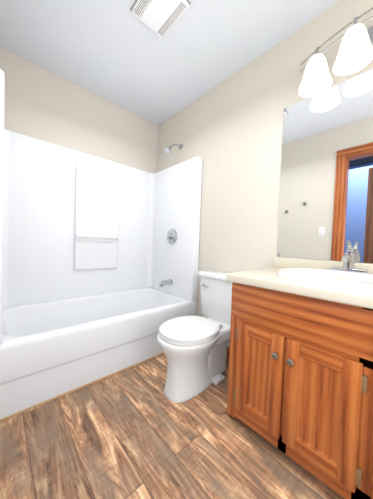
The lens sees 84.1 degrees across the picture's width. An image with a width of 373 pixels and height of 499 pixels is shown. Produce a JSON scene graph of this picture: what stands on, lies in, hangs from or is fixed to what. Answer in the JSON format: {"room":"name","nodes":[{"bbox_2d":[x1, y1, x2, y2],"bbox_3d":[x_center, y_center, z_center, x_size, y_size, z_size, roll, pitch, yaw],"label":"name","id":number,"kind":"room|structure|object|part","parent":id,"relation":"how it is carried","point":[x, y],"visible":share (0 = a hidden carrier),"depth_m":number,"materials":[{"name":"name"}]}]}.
{"room":"bathroom","nodes":[
{"label":"bathroom","id":0,"kind":"room"},
{"bbox_2d":[0,47,157,173],"bbox_3d":[-1.050,-0.347,2.112,1.670,2.440,0.120,0,2,-43],"label":"wall","id":1,"kind":"structure","parent":0,"point":[41,103],"depth_m":1.94,"materials":[{"name":"beige paint"}]},
{"bbox_2d":[0,0,340,124],"bbox_3d":[0.127,-1.517,0.933,1.790,0.050,3.340,0,2,-43],"label":"ceiling","id":2,"kind":"structure","parent":0,"point":[119,53],"depth_m":1.53,"materials":[{"name":"paint"}]},
{"bbox_2d":[130,0,190,37],"bbox_3d":[-0.166,-1.499,1.286,0.250,0.027,0.295,0,2,-43],"label":"ceiling vent","id":3,"kind":"object","parent":2,"relation":"in","point":[160,18],"visible":1,"depth_m":1.30,"materials":[{"name":"white plastic"}]},
{"bbox_3d":[-0.166,-1.489,1.286,0.134,0.008,0.259,0,2,-43],"label":"panel","id":4,"kind":"part","parent":3,"relation":"part of","materials":[{"name":"white plastic"}]},
{"bbox_2d":[0,354,343,498],"bbox_3d":[-0.502,0.967,0.506,3.270,0.050,3.340,0,2,-43],"label":"floor","id":5,"kind":"structure","parent":0,"point":[134,432],"depth_m":0.96,"materials":[{"name":"wood"}]},
{"bbox_2d":[0,69,201,421],"bbox_3d":[-0.700,-0.137,1.821,1.548,2.062,0.799,0,2,-43],"label":"bathtub","id":6,"kind":"object","parent":5,"relation":"on","point":[99,261],"visible":0.96,"depth_m":1.86,"materials":[{"name":"white plastic"}]},
{"bbox_3d":[-0.231,0.362,2.210,0.156,0.076,0.060,0,2,-43],"label":"spout","id":7,"kind":"part","parent":6,"relation":"part of","materials":[{"name":"silver metal"}]},
{"bbox_3d":[-0.179,-0.103,2.198,0.032,0.085,0.065,0,2,-43],"label":"valve lever","id":8,"kind":"part","parent":6,"relation":"part of","materials":[{"name":"silver metal"}]},
{"bbox_3d":[-0.175,-0.140,2.230,0.053,0.170,0.170,0,2,-43],"label":"valve plate","id":9,"kind":"part","parent":6,"relation":"part of","materials":[{"name":"silver metal"}]},
{"bbox_3d":[-0.113,-1.110,2.228,0.138,0.054,0.017,0,2,-43],"label":"shower arm","id":10,"kind":"part","parent":6,"relation":"part of"},
{"bbox_2d":[157,270,232,402],"bbox_3d":[0.130,0.562,1.499,0.751,0.741,0.488,0,2,-43],"label":"toilet","id":11,"kind":"object","parent":5,"relation":"on","point":[194,349],"visible":0.92,"depth_m":1.36,"materials":[{"name":"white ceramic"}]},
{"bbox_3d":[0.015,0.522,1.391,0.407,0.027,0.360,0,2,-43],"label":"lid","id":12,"kind":"part","parent":11,"relation":"part of","materials":[{"name":"white plastic"}]},
{"bbox_3d":[0.014,0.547,1.392,0.404,0.020,0.356,0,2,-43],"label":"seat","id":13,"kind":"part","parent":11,"relation":"part of","materials":[{"name":"white plastic"}]},
{"bbox_3d":[0.150,0.299,1.694,0.023,0.025,0.082,0,2,-43],"label":"flush handle","id":14,"kind":"part","parent":11,"relation":"part of","materials":[{"name":"silver metal"}]},
{"bbox_3d":[0.332,0.213,1.664,0.234,0.040,0.488,0,2,-43],"label":"tank lid","id":15,"kind":"part","parent":11,"relation":"part of","materials":[{"name":"white ceramic"}]},
{"bbox_3d":[0.329,0.400,1.673,0.208,0.332,0.464,0,2,-43],"label":"tank","id":16,"kind":"part","parent":11,"relation":"part of","materials":[{"name":"white ceramic"}]},
{"bbox_2d":[227,240,372,498],"bbox_3d":[0.738,0.461,0.961,0.592,1.018,0.959,0,2,-43],"label":"bathroom vanity","id":17,"kind":"object","parent":5,"relation":"on","point":[300,383],"visible":1,"depth_m":0.85,"materials":[{"name":"brown wood"}]},
{"bbox_3d":[0.341,0.816,1.012,0.019,0.055,0.124,0,2,-43],"label":"door rail","id":18,"kind":"part","parent":17,"relation":"part of","materials":[{"name":"brown wood"}]},
{"bbox_3d":[0.345,0.612,1.004,0.007,0.358,0.128,0,2,-43],"label":"door panel","id":19,"kind":"part","parent":17,"relation":"part of","materials":[{"name":"brown wood"}]},
{"bbox_3d":[0.354,0.409,1.000,0.019,0.055,0.124,0,2,-43],"label":"door rail","id":20,"kind":"part","parent":17,"relation":"part of","materials":[{"name":"brown wood"}]},
{"bbox_3d":[0.395,0.472,0.919,0.031,0.030,0.030,0,2,-43],"label":"knob","id":21,"kind":"part","parent":17,"relation":"part of","materials":[{"name":"silver metal"}]},
{"bbox_3d":[0.438,0.475,0.872,0.031,0.030,0.030,0,2,-43],"label":"knob","id":22,"kind":"part","parent":17,"relation":"part of","materials":[{"name":"silver metal"}]},
{"bbox_2d":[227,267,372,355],"bbox_3d":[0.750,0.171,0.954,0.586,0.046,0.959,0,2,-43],"label":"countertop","id":23,"kind":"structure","parent":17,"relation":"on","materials":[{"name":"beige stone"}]},
{"bbox_2d":[277,268,372,314],"bbox_3d":[0.706,0.201,0.967,0.456,0.170,0.536,0,2,-43],"label":"sink","id":24,"kind":"object","parent":23,"relation":"in","point":[348,279],"depth_m":0.87,"materials":[{"name":"white ceramic"}]},
{"bbox_2d":[330,240,368,274],"bbox_3d":[0.845,0.037,1.085,0.159,0.172,0.156,0,2,-43],"label":"faucet","id":25,"kind":"object","parent":23,"relation":"on","point":[348,259],"depth_m":1.10,"materials":[{"name":"silver metal"}]},
{"bbox_3d":[0.567,0.386,0.799,0.019,0.045,0.837,0,2,-43],"label":"frame rail","id":26,"kind":"part","parent":17,"relation":"part of","materials":[{"name":"brown wood"}]},
{"bbox_3d":[0.572,0.218,0.794,0.019,0.050,0.837,0,2,-43],"label":"frame rail","id":27,"kind":"part","parent":17,"relation":"part of","materials":[{"name":"brown wood"}]},
{"bbox_3d":[0.513,0.827,0.825,0.019,0.055,0.146,0,2,-43],"label":"door rail","id":28,"kind":"part","parent":17,"relation":"part of","materials":[{"name":"brown wood"}]},
{"bbox_3d":[0.518,0.624,0.817,0.007,0.358,0.150,0,2,-43],"label":"door panel","id":29,"kind":"part","parent":17,"relation":"part of","materials":[{"name":"brown wood"}]},
{"bbox_3d":[0.527,0.420,0.813,0.019,0.055,0.146,0,2,-43],"label":"door rail","id":30,"kind":"part","parent":17,"relation":"part of","materials":[{"name":"brown wood"}]},
{"bbox_3d":[0.737,0.760,0.584,0.019,0.218,0.315,0,2,-43],"label":"drawer","id":31,"kind":"part","parent":17,"relation":"part of","materials":[{"name":"brown wood"}]},
{"bbox_2d":[157,0,372,346],"bbox_3d":[0.698,-0.270,1.537,0.120,2.440,3.340,0,2,-43],"label":"wall","id":32,"kind":"structure","parent":0,"point":[229,131],"depth_m":1.67,"materials":[{"name":"beige paint"}]},
{"bbox_2d":[273,257,372,294],"bbox_3d":[0.959,0.113,1.144,0.022,0.076,0.959,0,2,-43],"label":"backsplash","id":33,"kind":"structure","parent":32,"relation":"attached to","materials":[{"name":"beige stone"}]},
{"bbox_2d":[277,69,372,262],"bbox_3d":[0.985,-0.449,1.132,0.008,1.044,0.933,0,2,-43],"label":"mirror","id":34,"kind":"object","parent":32,"relation":"attached to","point":[326,199],"visible":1,"depth_m":1.26,"materials":[{"name":"clear glass"}]},
{"bbox_2d":[298,8,372,96],"bbox_3d":[0.952,-1.079,1.022,0.210,0.263,0.743,0,2,-43],"label":"sconce","id":35,"kind":"object","parent":32,"relation":"attached to","point":[355,53],"visible":1,"depth_m":1.14,"materials":[{"name":"white glass"}]},
{"bbox_3d":[0.762,-1.046,1.222,0.170,0.172,0.170,0,2,-43],"label":"lamp shade","id":36,"kind":"part","parent":35,"relation":"part of","materials":[{"name":"white glass"}]},
{"bbox_3d":[0.960,-1.176,1.023,0.038,0.063,0.742,0,2,-43],"label":"rail","id":37,"kind":"part","parent":35,"relation":"part of","materials":[{"name":"silver metal"}]},
{"bbox_3d":[0.873,-1.064,1.081,0.170,0.172,0.170,0,2,-43],"label":"lamp shade","id":38,"kind":"part","parent":35,"relation":"part of","materials":[{"name":"white glass"}]},
{"bbox_3d":[1.024,-1.136,1.085,0.021,0.120,0.120,0,2,-43],"label":"plate","id":39,"kind":"part","parent":35,"relation":"part of","materials":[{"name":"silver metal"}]}
]}

